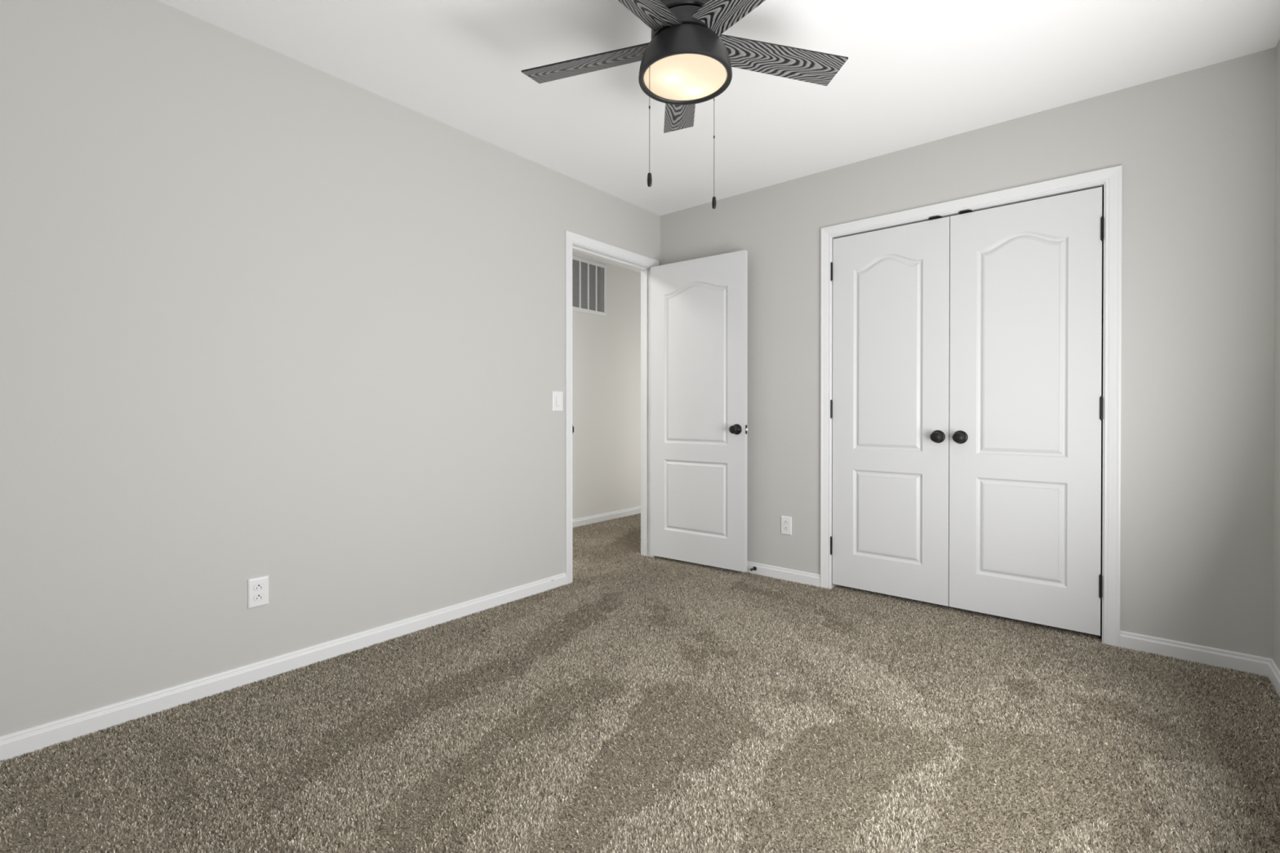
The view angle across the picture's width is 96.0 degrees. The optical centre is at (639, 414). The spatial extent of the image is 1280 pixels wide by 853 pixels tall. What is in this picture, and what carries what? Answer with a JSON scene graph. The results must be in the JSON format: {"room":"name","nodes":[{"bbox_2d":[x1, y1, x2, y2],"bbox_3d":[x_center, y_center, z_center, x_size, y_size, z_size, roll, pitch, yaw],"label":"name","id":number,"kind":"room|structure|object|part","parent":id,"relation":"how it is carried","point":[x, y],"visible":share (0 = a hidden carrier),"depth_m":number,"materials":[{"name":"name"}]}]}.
{"room":"empty bedroom","nodes":[
{"label":"empty bedroom","id":0,"kind":"room"},
{"bbox_2d":[0,0,660,736],"bbox_3d":[-0.314,-0.208,3.688,0.101,2.451,5.920,0,0,40],"label":"wall","id":1,"kind":"structure","parent":0,"point":[264,311],"depth_m":2.16,"materials":[{"name":"grey paint"}]},
{"bbox_2d":[247,575,268,608],"bbox_3d":[-1.467,0.682,2.217,0.008,0.112,0.070,0,0,40],"label":"wall outlet","id":2,"kind":"object","parent":1,"relation":"attached to","point":[257,588],"visible":1,"depth_m":2.21,"materials":[{"name":"white plastic"}]},
{"bbox_2d":[253,582,264,591],"bbox_3d":[-1.466,0.662,2.216,0.001,0.024,0.036,0,0,40],"label":"receptacle","id":3,"kind":"object","parent":2,"relation":"attached to","point":[256,586],"depth_m":2.21,"materials":[{"name":"grey plastic"}]},
{"bbox_2d":[253,593,264,601],"bbox_3d":[-1.466,0.701,2.216,0.001,0.024,0.036,0,0,40],"label":"receptacle","id":4,"kind":"object","parent":2,"relation":"attached to","point":[256,597],"depth_m":2.21,"materials":[{"name":"grey plastic"}]},
{"bbox_2d":[0,573,566,762],"bbox_3d":[-1.303,0.987,2.414,0.013,0.074,2.686,0,0,40],"label":"baseboard","id":5,"kind":"structure","parent":1,"relation":"attached to","point":[16,744],"depth_m":2.15,"materials":[{"name":"white paint"}]},
{"bbox_2d":[551,391,563,411],"bbox_3d":[-0.483,-0.080,3.397,0.012,0.117,0.081,0,0,40],"label":"light switch","id":6,"kind":"object","parent":1,"relation":"attached to","point":[557,396],"visible":1,"depth_m":3.39,"materials":[{"name":"white plastic"}]},
{"bbox_2d":[564,230,658,584],"bbox_3d":[-0.201,-0.042,3.825,0.133,2.118,0.902,0,0,40],"label":"door frame","id":7,"kind":"structure","parent":1,"relation":"attached to","point":[575,242],"depth_m":3.75,"materials":[{"name":"white paint"}]},
{"bbox_2d":[650,249,747,572],"bbox_3d":[0.373,-0.024,3.847,0.753,2.021,0.169,0,0,37],"label":"door","id":8,"kind":"structure","parent":7,"relation":"attached to","point":[699,307],"depth_m":3.81,"materials":[{"name":"white paint"}]},
{"bbox_3d":[0.584,0.092,3.607,0.052,0.052,0.036,0,0,37],"label":"knob","id":9,"kind":"part","parent":8,"relation":"part of","materials":[{"name":"black metal"}]},
{"bbox_2d":[572,253,640,519],"bbox_3d":[-0.488,-0.212,4.496,1.199,2.451,5.100,0,0,40],"label":"wall","id":10,"kind":"structure","parent":0,"point":[606,350],"depth_m":5.51,"materials":[{"name":"white paint"}]},
{"bbox_2d":[572,255,606,316],"bbox_3d":[-0.497,-1.175,5.255,0.010,0.488,0.565,0,0,40],"label":"air vent","id":11,"kind":"object","parent":10,"relation":"in","point":[588,280],"visible":0.65,"depth_m":5.28,"materials":[{"name":"white metal"}]},
{"bbox_2d":[572,506,640,528],"bbox_3d":[-0.868,0.975,4.817,0.013,0.074,4.900,0,0,40],"label":"baseboard","id":12,"kind":"structure","parent":10,"relation":"attached to","point":[577,522],"depth_m":5.46,"materials":[{"name":"white paint"}]},
{"bbox_2d":[0,514,1279,852],"bbox_3d":[0.423,1.075,3.084,4.413,0.109,6.120,0,0,40],"label":"floor","id":13,"kind":"structure","parent":0,"point":[1042,744],"depth_m":1.65,"materials":[{"name":"beige carpet"}]},
{"bbox_2d":[572,513,652,582],"bbox_3d":[-0.119,1.007,4.779,1.208,0.011,2.619,0,0,40],"label":"carpet","id":14,"kind":"object","parent":13,"relation":"on","point":[610,526],"visible":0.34,"depth_m":4.43,"materials":[{"name":"beige carpet"}]},
{"bbox_2d":[0,555,1279,852],"bbox_3d":[0.186,1.022,1.861,3.004,0.011,3.724,0,0,40],"label":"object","id":15,"kind":"structure","parent":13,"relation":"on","point":[722,573],"depth_m":1.85,"materials":[{"name":"beige carpet"}]},
{"bbox_2d":[156,0,1279,272],"bbox_3d":[0.423,-1.490,3.071,4.413,0.120,6.120,0,0,40],"label":"ceiling","id":16,"kind":"structure","parent":0,"point":[915,73],"depth_m":2.38,"materials":[{"name":"white paint"}]},
{"bbox_2d":[521,0,848,208],"bbox_3d":[0.126,-1.057,1.793,1.095,0.732,1.053,0,0,40],"label":"ceiling fan","id":17,"kind":"object","parent":16,"relation":"hanging from","point":[687,61],"visible":1,"depth_m":1.82,"materials":[{"name":"black metal"}]},
{"bbox_3d":[-0.164,-1.175,1.929,0.462,0.006,0.124,0,12,20],"label":"blade","id":18,"kind":"part","parent":17,"relation":"part of","materials":[{"name":"black wood"}]},
{"bbox_3d":[0.029,-0.896,1.747,0.003,0.324,0.003,0,0,-14],"label":"pull chain","id":19,"kind":"part","parent":17,"relation":"part of","materials":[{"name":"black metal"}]},
{"bbox_3d":[-0.056,-1.173,1.562,0.124,0.006,0.462,15,9,37],"label":"blade","id":20,"kind":"part","parent":17,"relation":"part of","materials":[{"name":"black wood"}]},
{"bbox_3d":[0.152,-1.176,2.144,0.124,0.006,0.462,-12,0,2],"label":"blade","id":21,"kind":"part","parent":17,"relation":"part of","materials":[{"name":"black wood"}]},
{"bbox_2d":[643,53,727,100],"bbox_3d":[0.142,-1.059,1.820,0.262,0.013,0.262,0,0,40],"label":"diffuser","id":22,"kind":"object","parent":17,"relation":"attached to","point":[673,77],"depth_m":1.80,"materials":[{"name":"beige glass"}]},
{"bbox_3d":[0.249,-0.896,1.935,0.003,0.327,0.003,0,0,-14],"label":"pull chain","id":23,"kind":"part","parent":17,"relation":"part of","materials":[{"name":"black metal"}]},
{"bbox_3d":[0.326,-1.173,1.551,0.124,0.006,0.462,14,-8,-34],"label":"blade","id":24,"kind":"part","parent":17,"relation":"part of","materials":[{"name":"black wood"}]},
{"bbox_3d":[0.454,-1.175,1.911,0.462,0.006,0.124,0,-12,-16],"label":"blade","id":25,"kind":"part","parent":17,"relation":"part of","materials":[{"name":"black wood"}]},
{"bbox_2d":[660,47,1275,658],"bbox_3d":[1.338,-0.205,3.241,3.013,2.451,0.100,0,0,40],"label":"wall","id":26,"kind":"structure","parent":0,"point":[1195,148],"depth_m":2.47,"materials":[{"name":"grey paint"}]},
{"bbox_2d":[733,560,820,586],"bbox_3d":[0.604,0.980,3.782,1.200,0.074,0.013,0,0,40],"label":"baseboard","id":27,"kind":"structure","parent":26,"relation":"attached to","point":[793,575],"depth_m":3.54,"materials":[{"name":"white paint"}]},
{"bbox_2d":[781,515,791,535],"bbox_3d":[0.897,0.679,3.540,0.070,0.112,0.008,0,0,40],"label":"wall outlet","id":28,"kind":"object","parent":26,"relation":"attached to","point":[786,522],"visible":1,"depth_m":3.54,"materials":[{"name":"white plastic"}]},
{"bbox_2d":[782,526,788,530],"bbox_3d":[0.896,0.699,3.538,0.036,0.024,0.002,0,0,40],"label":"receptacle","id":29,"kind":"object","parent":28,"relation":"attached to","point":[784,528],"depth_m":3.54,"materials":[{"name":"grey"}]},
{"bbox_2d":[830,216,950,606],"bbox_3d":[1.343,-0.017,3.154,0.620,2.009,0.102,0,0,40],"label":"door","id":30,"kind":"structure","parent":26,"relation":"in","point":[890,404],"depth_m":3.15,"materials":[{"name":"white paint"}]},
{"bbox_3d":[1.522,0.114,2.964,0.052,0.052,0.036,0,0,40],"label":"knob","id":31,"kind":"part","parent":30,"relation":"part of","materials":[{"name":"black metal"}]},
{"bbox_2d":[820,164,1122,647],"bbox_3d":[1.619,-0.036,2.998,1.358,2.116,0.116,0,0,40],"label":"door frame","id":32,"kind":"structure","parent":26,"relation":"attached to","point":[1110,179],"depth_m":2.58,"materials":[{"name":"white paint"}]},
{"bbox_3d":[1.543,-1.027,3.013,0.058,0.008,0.042,0,0,40],"label":"catch plate","id":33,"kind":"part","parent":32,"relation":"part of","materials":[{"name":"black metal"}]},
{"bbox_3d":[1.651,-1.027,2.923,0.058,0.008,0.042,0,0,40],"label":"catch plate","id":34,"kind":"part","parent":32,"relation":"part of","materials":[{"name":"black metal"}]},
{"bbox_2d":[949,186,1104,635],"bbox_3d":[1.821,-0.015,2.757,0.616,2.009,0.102,0,0,40],"label":"door","id":35,"kind":"structure","parent":26,"relation":"in","point":[1026,401],"depth_m":2.75,"materials":[{"name":"white paint"}]},
{"bbox_3d":[1.601,0.114,2.898,0.052,0.052,0.036,0,0,40],"label":"knob","id":36,"kind":"part","parent":35,"relation":"part of","materials":[{"name":"black metal"}]},
{"bbox_2d":[1120,630,1271,676],"bbox_3d":[2.286,0.987,2.387,0.456,0.074,0.013,0,0,40],"label":"baseboard","id":37,"kind":"structure","parent":26,"relation":"attached to","point":[1242,662],"depth_m":2.38,"materials":[{"name":"white paint"}]},
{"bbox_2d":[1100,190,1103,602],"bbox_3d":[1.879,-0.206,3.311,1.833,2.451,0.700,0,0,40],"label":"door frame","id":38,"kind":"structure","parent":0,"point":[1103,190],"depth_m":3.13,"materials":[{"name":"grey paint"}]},
{"bbox_2d":[1272,38,1279,670],"bbox_3d":[1.635,-0.195,1.162,0.100,2.451,4.520,0,0,40],"label":"wall","id":39,"kind":"structure","parent":0,"point":[1276,544],"depth_m":2.20,"materials":[{"name":"grey paint"}]},
{"bbox_2d":[1267,658,1279,697],"bbox_3d":[1.304,0.995,0.858,0.013,0.074,3.620,0,0,40],"label":"baseboard","id":40,"kind":"structure","parent":39,"relation":"attached to","point":[1273,672],"depth_m":2.16,"materials":[{"name":"white paint"}]}
]}

